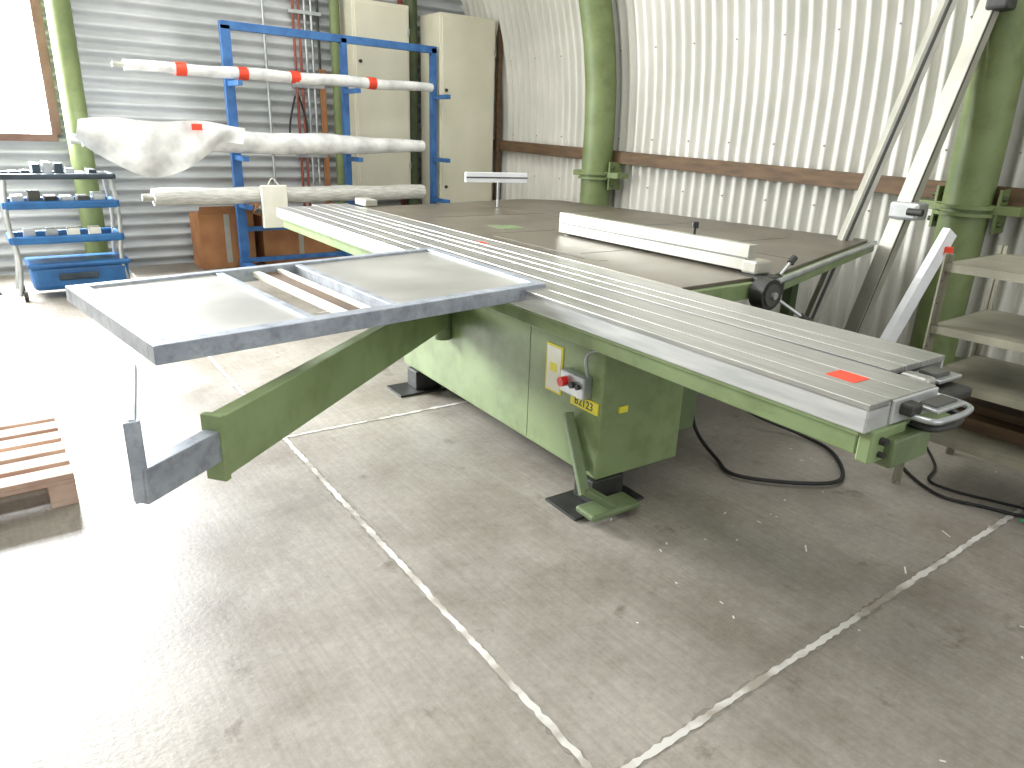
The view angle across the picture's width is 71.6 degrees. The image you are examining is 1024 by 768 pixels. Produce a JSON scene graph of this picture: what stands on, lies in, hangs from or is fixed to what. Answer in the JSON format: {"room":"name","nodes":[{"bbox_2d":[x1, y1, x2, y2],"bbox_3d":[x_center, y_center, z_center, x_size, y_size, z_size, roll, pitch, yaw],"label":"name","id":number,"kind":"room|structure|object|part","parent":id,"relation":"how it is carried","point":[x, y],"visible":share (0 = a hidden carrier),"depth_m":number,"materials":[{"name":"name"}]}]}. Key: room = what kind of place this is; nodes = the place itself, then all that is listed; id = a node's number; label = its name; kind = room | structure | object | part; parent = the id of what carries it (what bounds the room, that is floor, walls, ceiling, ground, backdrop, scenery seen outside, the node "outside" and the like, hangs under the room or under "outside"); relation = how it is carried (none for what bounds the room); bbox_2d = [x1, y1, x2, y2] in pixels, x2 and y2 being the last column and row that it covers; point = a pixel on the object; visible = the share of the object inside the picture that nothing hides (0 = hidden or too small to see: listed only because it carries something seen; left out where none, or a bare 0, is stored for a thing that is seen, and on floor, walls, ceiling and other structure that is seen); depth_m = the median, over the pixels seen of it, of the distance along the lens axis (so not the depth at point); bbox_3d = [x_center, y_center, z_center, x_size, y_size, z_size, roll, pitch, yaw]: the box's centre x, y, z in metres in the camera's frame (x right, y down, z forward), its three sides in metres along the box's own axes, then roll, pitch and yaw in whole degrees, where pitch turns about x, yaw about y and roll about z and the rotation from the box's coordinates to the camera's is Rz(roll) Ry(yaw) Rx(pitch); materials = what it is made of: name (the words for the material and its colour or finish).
{"room":"woodworking shop","nodes":[
{"label":"woodworking shop","id":0,"kind":"room"},
{"bbox_2d":[0,0,464,275],"bbox_3d":[-4.059,-4.290,7.136,9.000,6.200,0.060,-12,24,-35],"label":"wall","id":1,"kind":"structure","parent":0,"point":[106,31],"depth_m":7.87,"materials":[{"name":"grey metal"}]},
{"bbox_2d":[0,133,58,141],"bbox_3d":[-5.797,-2.289,6.505,2.800,0.070,0.100,-12,24,-35],"label":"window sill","id":2,"kind":"structure","parent":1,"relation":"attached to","point":[3,136],"depth_m":7.12,"materials":[{"name":"brown wood"}]},
{"bbox_2d":[28,0,61,134],"bbox_3d":[-5.740,-3.443,6.112,2.840,2.370,0.100,-12,24,-35],"label":"window frame","id":3,"kind":"structure","parent":1,"relation":"in","point":[34,5],"depth_m":7.04,"materials":[{"name":"brown wood"}]},
{"bbox_2d":[260,0,327,205],"bbox_3d":[-2.565,-3.926,8.363,0.706,4.000,0.082,-12,24,-35],"label":"conduit","id":4,"kind":"object","parent":1,"relation":"attached to","point":[292,10],"visible":0.64,"depth_m":8.52,"materials":[{"name":"red metal"}]},
{"bbox_2d":[318,69,330,203],"bbox_3d":[-2.340,-2.958,8.921,0.090,1.820,0.040,-12,24,-35],"label":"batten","id":5,"kind":"object","parent":1,"relation":"attached to","point":[322,91],"visible":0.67,"depth_m":8.81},
{"bbox_2d":[397,0,405,204],"bbox_3d":[-1.463,-3.417,9.442,0.050,3.200,0.050,-12,24,-35],"label":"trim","id":6,"kind":"structure","parent":1,"relation":"attached to","point":[403,201],"depth_m":9.73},
{"bbox_2d":[0,256,1023,767],"bbox_3d":[-0.326,0.526,3.334,9.200,0.120,13.100,-12,24,-35],"label":"floor","id":7,"kind":"structure","parent":0,"point":[247,620],"depth_m":2.53,"materials":[{"name":"concrete"}]},
{"bbox_2d":[0,412,78,508],"bbox_3d":[-2.589,0.430,2.986,1.220,0.142,0.825,-12,24,-35],"label":"wooden pallet","id":8,"kind":"object","parent":7,"relation":"on","point":[33,455],"visible":1,"depth_m":3.10,"materials":[{"name":"brown wood"}]},
{"bbox_2d":[0,161,130,301],"bbox_3d":[-4.106,-1.424,6.534,0.929,1.188,0.470,-12,24,-35],"label":"trolley","id":9,"kind":"object","parent":7,"relation":"on","point":[57,272],"visible":0.95,"depth_m":6.41,"materials":[{"name":"blue plastic"}]},
{"bbox_3d":[-4.562,-1.376,6.444,0.078,1.035,0.040,-12,24,-35],"label":"leg","id":10,"kind":"part","parent":9,"relation":"part of","materials":[{"name":"silver metal"}]},
{"bbox_3d":[-4.336,-1.268,6.159,0.078,1.035,0.040,-12,24,-35],"label":"leg","id":11,"kind":"part","parent":9,"relation":"part of","materials":[{"name":"silver metal"}]},
{"bbox_2d":[22,228,35,236],"bbox_3d":[-4.293,-1.328,6.317,0.090,0.100,0.140,-12,24,-35],"label":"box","id":12,"kind":"object","parent":9,"relation":"on","point":[27,232],"depth_m":6.26,"materials":[{"name":"white cardboard"}]},
{"bbox_2d":[44,227,58,235],"bbox_3d":[-4.156,-1.357,6.414,0.090,0.100,0.140,-12,24,-35],"label":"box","id":13,"kind":"object","parent":9,"relation":"on","point":[49,231],"depth_m":6.36,"materials":[{"name":"white cardboard"}]},
{"bbox_2d":[66,226,79,234],"bbox_3d":[-4.020,-1.386,6.511,0.090,0.100,0.140,-12,24,-35],"label":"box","id":14,"kind":"object","parent":9,"relation":"on","point":[72,230],"depth_m":6.46,"materials":[{"name":"paper"}]},
{"bbox_3d":[-4.072,-1.160,6.661,0.820,0.050,0.460,-12,24,-35],"label":"bin lid","id":15,"kind":"part","parent":9,"relation":"part of","materials":[{"name":"blue plastic"}]},
{"bbox_3d":[-3.972,-0.995,6.517,0.320,0.060,0.030,-12,24,-35],"label":"bin handle","id":16,"kind":"part","parent":9,"relation":"part of","materials":[{"name":"black plastic"}]},
{"bbox_2d":[87,225,100,233],"bbox_3d":[-3.883,-1.415,6.608,0.090,0.100,0.140,-12,24,-35],"label":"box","id":17,"kind":"object","parent":9,"relation":"on","point":[96,229],"depth_m":6.55,"materials":[{"name":"paper"}]},
{"bbox_3d":[-3.888,-1.521,6.924,0.078,1.035,0.040,-12,24,-35],"label":"leg","id":18,"kind":"part","parent":9,"relation":"part of","materials":[{"name":"silver metal"}]},
{"bbox_3d":[-3.662,-1.413,6.638,0.078,1.035,0.040,-12,24,-35],"label":"leg","id":19,"kind":"part","parent":9,"relation":"part of","materials":[{"name":"silver metal"}]},
{"bbox_2d":[44,0,108,253],"bbox_3d":[-4.392,-3.387,6.948,0.280,4.600,0.280,-12,24,-35],"label":"steel post","id":20,"kind":"object","parent":7,"relation":"on","point":[58,12],"visible":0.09,"depth_m":7.05,"materials":[{"name":"green metal"}]},
{"bbox_2d":[189,203,260,269],"bbox_3d":[-3.276,-1.723,8.210,0.700,0.700,0.502,-12,24,-35],"label":"cardboard box","id":21,"kind":"object","parent":7,"relation":"on","point":[214,235],"visible":0.81,"depth_m":8.03,"materials":[{"name":"cardboard"}]},
{"bbox_2d":[252,202,336,264],"bbox_3d":[-2.594,-1.851,8.702,1.000,0.660,0.502,-12,24,-35],"label":"cardboard box","id":22,"kind":"object","parent":7,"relation":"on","point":[269,242],"visible":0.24,"depth_m":8.50,"materials":[{"name":"cardboard"}]},
{"bbox_2d":[217,20,450,266],"bbox_3d":[-1.935,-2.704,8.314,2.571,2.550,0.500,-12,24,-35],"label":"rack","id":23,"kind":"object","parent":7,"relation":"on","point":[224,26],"visible":0.67,"depth_m":8.06,"materials":[{"name":"metal"}]},
{"bbox_3d":[-3.003,-2.543,7.702,0.100,2.440,0.070,-12,24,-35],"label":"post","id":24,"kind":"part","parent":23,"relation":"part of","materials":[{"name":"blue metal"}]},
{"bbox_3d":[-2.869,-3.111,7.341,0.050,0.050,0.380,-12,24,-35],"label":"arm","id":25,"kind":"part","parent":23,"relation":"part of","materials":[{"name":"blue paint"}]},
{"bbox_3d":[-2.893,-2.413,7.586,0.050,0.050,0.380,-12,24,-35],"label":"arm","id":26,"kind":"part","parent":23,"relation":"part of","materials":[{"name":"blue paint"}]},
{"bbox_3d":[-2.909,-1.942,7.751,0.050,0.050,0.380,-12,24,-35],"label":"arm","id":27,"kind":"part","parent":23,"relation":"part of","materials":[{"name":"blue paint"}]},
{"bbox_2d":[68,117,424,176],"bbox_3d":[-2.583,-2.523,7.652,3.752,0.546,0.324,-12,24,-35],"label":"bundle","id":28,"kind":"object","parent":23,"relation":"on","point":[144,148],"visible":1,"depth_m":7.06,"materials":[{"name":"plastic"}]},
{"bbox_3d":[-2.036,-1.955,8.691,2.480,0.050,0.050,-12,24,-35],"label":"rail","id":29,"kind":"part","parent":23,"relation":"part of","materials":[{"name":"blue metal"}]},
{"bbox_2d":[111,59,433,91],"bbox_3d":[-2.361,-3.297,7.633,3.452,0.136,0.133,-12,24,-35],"label":"tube","id":30,"kind":"object","parent":23,"relation":"on","point":[177,68],"visible":1,"depth_m":7.44,"materials":[{"name":"plastic"}]},
{"bbox_2d":[260,178,287,227],"bbox_3d":[-2.591,-1.975,7.748,0.280,0.525,0.055,-12,24,-35],"label":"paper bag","id":31,"kind":"object","parent":23,"relation":"hanging from","point":[272,196],"visible":0.92,"depth_m":7.72,"materials":[{"name":"white paper"}]},
{"bbox_2d":[141,184,425,205],"bbox_3d":[-2.409,-2.139,8.007,3.204,0.194,0.191,-12,24,-35],"label":"roll","id":32,"kind":"object","parent":23,"relation":"on","point":[164,196],"visible":0.9,"depth_m":7.89,"materials":[{"name":"plastic"}]},
{"bbox_3d":[-2.047,-1.625,8.807,2.480,0.050,0.050,-12,24,-35],"label":"rail","id":33,"kind":"part","parent":23,"relation":"part of","materials":[{"name":"metal"}]},
{"bbox_3d":[-1.972,-3.897,8.006,2.571,0.100,0.070,-12,24,-35],"label":"rail","id":34,"kind":"part","parent":23,"relation":"part of","materials":[{"name":"blue metal"}]},
{"bbox_3d":[-1.960,-2.767,8.444,0.070,2.440,0.070,-12,24,-35],"label":"post","id":35,"kind":"part","parent":23,"relation":"part of","materials":[{"name":"blue metal"}]},
{"bbox_3d":[-1.825,-3.335,8.082,0.050,0.050,0.380,-12,24,-35],"label":"arm","id":36,"kind":"part","parent":23,"relation":"part of","materials":[{"name":"blue paint"}]},
{"bbox_3d":[-1.849,-2.637,8.327,0.050,0.050,0.380,-12,24,-35],"label":"arm","id":37,"kind":"part","parent":23,"relation":"part of","materials":[{"name":"blue paint"}]},
{"bbox_3d":[-1.866,-2.166,8.493,0.050,0.050,0.380,-12,24,-35],"label":"arm","id":38,"kind":"part","parent":23,"relation":"part of","materials":[{"name":"blue paint"}]},
{"bbox_3d":[-1.012,-2.970,9.117,0.070,2.440,0.070,-12,24,-35],"label":"post","id":39,"kind":"part","parent":23,"relation":"part of","materials":[{"name":"blue metal"}]},
{"bbox_3d":[-0.901,-2.840,9.001,0.050,0.050,0.380,-12,24,-35],"label":"arm","id":40,"kind":"part","parent":23,"relation":"part of","materials":[{"name":"blue paint"}]},
{"bbox_3d":[-0.918,-2.369,9.166,0.050,0.050,0.380,-12,24,-35],"label":"arm","id":41,"kind":"part","parent":23,"relation":"part of","materials":[{"name":"blue paint"}]},
{"bbox_3d":[-0.877,-3.538,8.756,0.050,0.050,0.380,-12,24,-35],"label":"arm","id":42,"kind":"part","parent":23,"relation":"part of","materials":[{"name":"blue paint"}]},
{"bbox_2d":[328,0,345,250],"bbox_3d":[-2.119,-4.023,8.534,0.180,4.900,0.180,-12,24,-35],"label":"steel post","id":43,"kind":"object","parent":7,"relation":"on","point":[334,21],"visible":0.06,"depth_m":8.63,"materials":[{"name":"metal"}]},
{"bbox_2d":[129,269,591,767],"bbox_3d":[-1.485,0.139,4.132,0.344,0.001,9.900,-12,24,-35],"label":"joint","id":44,"kind":"object","parent":7,"relation":"on","point":[544,719],"visible":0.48,"depth_m":2.38,"materials":[{"name":"white paint"}]},
{"bbox_2d":[129,268,596,767],"bbox_3d":[-1.486,0.141,4.132,0.363,0.001,9.901,-12,24,-35],"label":"joint edge","id":45,"kind":"object","parent":7,"relation":"on","point":[419,590],"visible":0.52,"depth_m":2.44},
{"bbox_2d":[339,0,410,185],"bbox_3d":[-1.697,-3.549,8.961,0.760,2.250,0.390,-12,24,-35],"label":"tall cabinet","id":46,"kind":"object","parent":7,"relation":"on","point":[373,113],"visible":0.67,"depth_m":8.75,"materials":[{"name":"beige metal"}]},
{"bbox_2d":[286,401,467,436],"bbox_3d":[0.831,-0.101,5.049,4.871,0.001,0.283,-12,24,-35],"label":"joint","id":47,"kind":"object","parent":7,"relation":"on","point":[462,401],"visible":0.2,"depth_m":4.04,"materials":[{"name":"white paint"}]},
{"bbox_2d":[404,0,418,204],"bbox_3d":[-1.302,-3.760,9.226,0.220,4.000,0.220,-12,24,-35],"label":"steel post","id":48,"kind":"object","parent":7,"relation":"on","point":[412,4],"visible":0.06,"depth_m":9.17,"materials":[{"name":"metal"}]},
{"bbox_2d":[420,12,495,203],"bbox_3d":[-0.718,-3.265,9.491,0.840,2.930,0.520,-12,24,-35],"label":"tall cabinet","id":49,"kind":"object","parent":7,"relation":"on","point":[466,52],"visible":0.66,"depth_m":9.15,"materials":[{"name":"beige metal"}]},
{"bbox_3d":[-0.584,-3.201,9.321,0.780,2.850,0.030,-12,24,-35],"label":"door","id":50,"kind":"part","parent":49,"relation":"part of","materials":[{"name":"beige metal"}]},
{"bbox_2d":[65,172,973,521],"bbox_3d":[0.150,-0.611,4.607,5.171,1.211,5.726,-11,23,-32],"label":"saw","id":51,"kind":"object","parent":7,"relation":"on","point":[593,333],"visible":1,"depth_m":3.06,"materials":[{"name":"green paint"}]},
{"bbox_3d":[-1.056,0.028,1.975,0.020,0.054,0.395,-7,21,-25],"label":"arm upright rail","id":52,"kind":"part","parent":51,"relation":"part of","materials":[{"name":"silver metal"}]},
{"bbox_3d":[-1.209,-0.310,2.724,0.516,0.008,0.989,-15,26,-40],"label":"plate","id":53,"kind":"part","parent":51,"relation":"part of","materials":[{"name":"metal"}]},
{"bbox_3d":[-0.635,-0.119,3.072,0.055,0.200,1.985,7,20,14],"label":"swing arm","id":54,"kind":"part","parent":51,"relation":"part of","materials":[{"name":"green paint"}]},
{"bbox_3d":[-0.490,-0.525,3.407,0.783,0.008,1.156,-11,23,-32],"label":"plate","id":55,"kind":"part","parent":51,"relation":"part of","materials":[{"name":"metal"}]},
{"bbox_3d":[-0.578,0.016,4.563,0.400,0.012,0.220,-11,23,-32],"label":"foot plate","id":56,"kind":"part","parent":51,"relation":"part of","materials":[{"name":"black metal"}]},
{"bbox_3d":[-0.133,-1.794,6.714,0.023,0.230,0.024,-11,23,-32],"label":"angle fence post","id":57,"kind":"part","parent":51,"relation":"part of","materials":[{"name":"silver metal"}]},
{"bbox_2d":[550,361,556,372],"bbox_3d":[0.189,-0.077,3.231,0.001,0.040,0.050,-11,23,-32],"label":"print","id":58,"kind":"object","parent":51,"relation":"attached to","point":[553,364],"depth_m":3.23},
{"bbox_3d":[0.280,0.303,3.092,0.045,0.316,0.239,-5,21,-20],"label":"foot lever","id":59,"kind":"part","parent":51,"relation":"part of","materials":[{"name":"green metal"}]},
{"bbox_3d":[0.299,0.268,3.164,0.050,0.209,0.154,-13,24,-36],"label":"foot lever","id":60,"kind":"part","parent":51,"relation":"part of","materials":[{"name":"green metal"}]},
{"bbox_3d":[0.314,0.085,3.090,0.007,0.055,0.185,-11,23,-32],"label":"yellow plate","id":61,"kind":"part","parent":51,"relation":"part of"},
{"bbox_3d":[0.376,0.519,3.223,0.400,0.012,0.220,-11,23,-32],"label":"foot plate","id":62,"kind":"part","parent":51,"relation":"part of","materials":[{"name":"black metal"}]},
{"bbox_3d":[1.041,-0.904,4.034,0.039,0.035,0.040,-11,23,-32],"label":"fence knob","id":63,"kind":"part","parent":51,"relation":"part of","materials":[{"name":"black metal"}]},
{"bbox_3d":[1.425,-0.602,3.702,0.080,0.072,0.016,-11,23,-32],"label":"fence lever","id":64,"kind":"part","parent":51,"relation":"part of","materials":[{"name":"silver metal"}]},
{"bbox_3d":[2.200,-0.690,5.631,0.080,0.820,0.080,-11,23,-32],"label":"leg","id":65,"kind":"part","parent":51,"relation":"part of","materials":[{"name":"green metal"}]},
{"bbox_3d":[1.413,-0.384,3.608,0.123,0.085,0.018,6,20,10],"label":"fence lever","id":66,"kind":"part","parent":51,"relation":"part of","materials":[{"name":"silver metal"}]},
{"bbox_3d":[2.034,-0.772,4.532,0.050,0.070,2.169,16,24,35],"label":"fence rail","id":67,"kind":"part","parent":51,"relation":"part of","materials":[{"name":"metal"}]},
{"bbox_3d":[1.264,0.100,2.093,0.105,0.032,0.238,20,26,41],"label":"handle","id":68,"kind":"part","parent":51,"relation":"part of","materials":[{"name":"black metal"}]},
{"bbox_3d":[1.224,0.073,2.029,0.274,0.018,0.131,-14,25,-39],"label":"handle","id":69,"kind":"part","parent":51,"relation":"part of","materials":[{"name":"silver metal"}]},
{"bbox_3d":[1.358,-0.028,2.277,0.140,0.012,0.099,-11,23,-32],"label":"slide plate","id":70,"kind":"part","parent":51,"relation":"part of","materials":[{"name":"silver metal"}]},
{"bbox_3d":[1.213,0.049,2.018,0.120,0.008,0.050,-11,23,-32],"label":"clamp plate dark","id":71,"kind":"part","parent":51,"relation":"part of","materials":[{"name":"grey metal"}]},
{"bbox_3d":[1.214,0.057,2.020,0.160,0.012,0.077,-11,23,-32],"label":"clamp plate","id":72,"kind":"part","parent":51,"relation":"part of","materials":[{"name":"silver metal"}]},
{"bbox_2d":[693,411,844,485],"bbox_3d":[1.286,0.178,3.683,0.879,0.405,0.717,10,21,23],"label":"power cable","id":73,"kind":"object","parent":7,"relation":"on","point":[842,476],"visible":0.75,"depth_m":3.54,"materials":[{"name":"rubber"}]},
{"bbox_2d":[610,448,1023,761],"bbox_3d":[1.508,0.655,2.957,2.426,0.001,1.510,-12,24,-35],"label":"chips","id":74,"kind":"object","parent":7,"relation":"on","point":[790,448],"visible":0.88,"depth_m":2.83,"materials":[{"name":"wood"}]},
{"bbox_2d":[615,502,1023,767],"bbox_3d":[2.224,0.602,3.186,5.001,0.001,0.105,-12,24,-35],"label":"joint edge","id":75,"kind":"object","parent":7,"relation":"on","point":[703,711],"visible":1,"depth_m":2.28,"materials":[{"name":"grey concrete"}]},
{"bbox_2d":[621,506,1023,767],"bbox_3d":[2.225,0.602,3.185,5.000,0.001,0.085,-12,24,-35],"label":"joint","id":76,"kind":"object","parent":7,"relation":"on","point":[655,749],"visible":1,"depth_m":2.28,"materials":[{"name":"white paint"}]},
{"bbox_2d":[805,0,957,322],"bbox_3d":[2.610,-1.577,5.058,0.781,2.918,0.096,2,19,1],"label":"metal rail","id":77,"kind":"object","parent":7,"relation":"on","point":[944,9],"visible":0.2,"depth_m":4.98,"materials":[{"name":"silver metal"}]},
{"bbox_2d":[880,228,956,342],"bbox_3d":[2.526,-0.441,4.561,0.673,1.087,0.089,-8,22,-26],"label":"rail","id":78,"kind":"object","parent":7,"relation":"on","point":[942,245],"visible":0.61,"depth_m":4.54,"materials":[{"name":"metal"}]},
{"bbox_2d":[844,0,1017,333],"bbox_3d":[2.853,-1.544,4.835,0.736,3.027,0.306,5,20,8],"label":"saw fence rail","id":79,"kind":"object","parent":7,"relation":"on","point":[908,208],"visible":0.82,"depth_m":4.87,"materials":[{"name":"silver metal"}]},
{"bbox_2d":[943,357,963,365],"bbox_3d":[3.258,-0.196,5.538,0.440,0.020,0.440,-12,24,-35],"label":"base plate","id":80,"kind":"object","parent":7,"relation":"on","point":[955,358],"visible":0.02,"depth_m":5.51,"materials":[{"name":"green paint"}]},
{"bbox_2d":[909,0,1023,363],"bbox_3d":[1.708,-2.696,3.365,4.428,6.070,0.320,-12,24,-35],"label":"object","id":81,"kind":"object","parent":80,"relation":"on","point":[992,93],"visible":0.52,"depth_m":4.94,"materials":[{"name":"green paint"}]},
{"bbox_2d":[933,209,993,217],"bbox_3d":[3.295,-1.243,5.171,0.400,0.024,0.400,-12,24,-35],"label":"flange","id":82,"kind":"object","parent":81,"relation":"attached to","point":[935,211],"visible":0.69,"depth_m":5.02,"materials":[{"name":"green paint"}]},
{"bbox_2d":[935,202,994,210],"bbox_3d":[3.296,-1.290,5.154,0.400,0.024,0.400,-12,24,-35],"label":"flange","id":83,"kind":"object","parent":81,"relation":"attached to","point":[937,204],"visible":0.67,"depth_m":5.00,"materials":[{"name":"green paint"}]},
{"bbox_2d":[919,199,1023,216],"bbox_3d":[3.340,-1.290,5.189,0.170,0.060,0.720,-12,24,-35],"label":"strap","id":84,"kind":"object","parent":81,"relation":"attached to","point":[1011,211],"visible":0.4,"depth_m":4.96,"materials":[{"name":"green paint"}]},
{"bbox_2d":[892,245,1023,482],"bbox_3d":[2.510,0.075,3.027,0.660,1.120,1.260,-12,24,-35],"label":"metal shelving unit","id":85,"kind":"object","parent":7,"relation":"on","point":[994,431],"visible":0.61,"depth_m":3.24,"materials":[{"name":"grey paint"}]},
{"bbox_3d":[2.502,0.323,3.114,0.620,0.004,1.220,-12,24,-35],"label":"shelf","id":86,"kind":"part","parent":85,"relation":"part of","materials":[{"name":"grey metal"}]},
{"bbox_3d":[2.518,-0.149,2.948,0.620,0.004,1.220,-12,24,-35],"label":"shelf","id":87,"kind":"part","parent":85,"relation":"part of","materials":[{"name":"grey metal"}]},
{"bbox_3d":[2.510,0.077,3.028,0.620,0.004,1.220,-12,24,-35],"label":"shelf","id":88,"kind":"part","parent":85,"relation":"part of","materials":[{"name":"grey metal"}]},
{"bbox_3d":[2.528,-0.413,2.856,0.620,0.004,1.220,-12,24,-35],"label":"shelf","id":89,"kind":"part","parent":85,"relation":"part of","materials":[{"name":"beige metal"}]},
{"bbox_2d":[903,466,1023,517],"bbox_3d":[2.254,0.464,3.550,0.615,0.016,1.299,-6,21,-22],"label":"power cable","id":90,"kind":"object","parent":7,"relation":"on","point":[914,478],"visible":0.62,"depth_m":3.29,"materials":[{"name":"black rubber"}]},
{"bbox_2d":[927,446,1023,509],"bbox_3d":[2.426,0.488,3.500,0.694,0.014,1.425,-8,22,-27],"label":"power cable","id":91,"kind":"object","parent":7,"relation":"on","point":[928,449],"visible":0.8,"depth_m":3.39,"materials":[{"name":"black rubber"}]},
{"bbox_3d":[0.926,-1.312,8.485,0.440,0.020,0.440,-12,24,-35],"label":"base plate","id":92,"kind":"object","parent":7,"relation":"on","visible":0},
{"bbox_2d":[578,0,616,205],"bbox_3d":[-0.620,-3.817,6.313,4.439,6.080,0.340,-12,24,-35],"label":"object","id":93,"kind":"object","parent":92,"relation":"on","point":[597,21],"visible":0.62,"depth_m":7.70,"materials":[{"name":"green paint"}]},
{"bbox_2d":[578,171,606,174],"bbox_3d":[0.964,-2.406,8.101,0.420,0.024,0.420,-12,24,-35],"label":"flange","id":94,"kind":"object","parent":93,"relation":"attached to","point":[579,172],"visible":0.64,"depth_m":7.93,"materials":[{"name":"green paint"}]},
{"bbox_2d":[578,175,607,179],"bbox_3d":[0.963,-2.359,8.117,0.420,0.024,0.420,-12,24,-35],"label":"flange","id":95,"kind":"object","parent":93,"relation":"attached to","point":[580,176],"visible":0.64,"depth_m":7.94,"materials":[{"name":"green paint"}]},
{"bbox_2d":[573,169,628,178],"bbox_3d":[1.008,-2.406,8.135,0.170,0.060,0.740,-12,24,-35],"label":"strap","id":96,"kind":"object","parent":93,"relation":"attached to","point":[618,175],"visible":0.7,"depth_m":7.88,"materials":[{"name":"green paint"}]},
{"bbox_2d":[461,0,1023,364],"bbox_3d":[2.763,-2.569,4.541,1.660,5.122,13.000,-12,24,-35],"label":"wall","id":97,"kind":"structure","parent":0,"point":[815,85],"depth_m":6.56,"materials":[{"name":"white metal"}]},
{"bbox_2d":[493,22,502,199],"bbox_3d":[-0.194,-3.332,9.627,0.060,3.000,0.060,-12,24,-35],"label":"trim","id":98,"kind":"structure","parent":97,"relation":"attached to","point":[499,63],"depth_m":9.47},
{"bbox_2d":[607,162,621,189],"bbox_3d":[1.151,-2.337,7.982,0.180,0.300,0.020,-12,24,-35],"label":"bracket","id":99,"kind":"object","parent":97,"relation":"attached to","point":[617,165],"visible":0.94,"depth_m":7.97,"materials":[{"name":"green metal"}]},
{"bbox_2d":[493,139,1023,206],"bbox_3d":[2.168,-2.053,6.793,0.090,0.350,8.403,-12,24,-35],"label":"wall rail","id":100,"kind":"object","parent":97,"relation":"attached to","point":[827,178],"depth_m":6.64,"materials":[{"name":"brown wood"}]},
{"bbox_2d":[510,15,1021,211],"bbox_3d":[3.563,-1.814,4.919,0.084,1.416,12.018,-12,24,-35],"label":"bolts","id":101,"kind":"object","parent":97,"relation":"attached to","point":[971,16],"visible":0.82,"depth_m":6.50,"materials":[{"name":"metal"}]},
{"bbox_2d":[928,185,944,226],"bbox_3d":[3.227,-1.343,5.359,0.180,0.300,0.020,-12,24,-35],"label":"bracket","id":102,"kind":"object","parent":97,"relation":"attached to","point":[932,223],"visible":0.5,"depth_m":5.31,"materials":[{"name":"green metal"}]},
{"bbox_2d":[990,190,1010,233],"bbox_3d":[3.477,-1.224,5.043,0.180,0.300,0.020,-12,24,-35],"label":"bracket","id":103,"kind":"object","parent":97,"relation":"attached to","point":[997,218],"visible":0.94,"depth_m":5.02,"materials":[{"name":"green metal"}]},
{"bbox_2d":[991,223,1002,227],"bbox_3d":[3.440,-1.127,5.037,0.036,0.036,0.060,-12,24,-35],"label":"bolt","id":104,"kind":"object","parent":103,"relation":"attached to","point":[999,225],"depth_m":5.02,"materials":[{"name":"green metal"}]},
{"bbox_2d":[998,196,1009,201],"bbox_3d":[3.446,-1.297,4.977,0.036,0.036,0.060,-12,24,-35],"label":"bolt","id":105,"kind":"object","parent":103,"relation":"attached to","point":[1005,199],"depth_m":4.96,"materials":[{"name":"green metal"}]}
]}

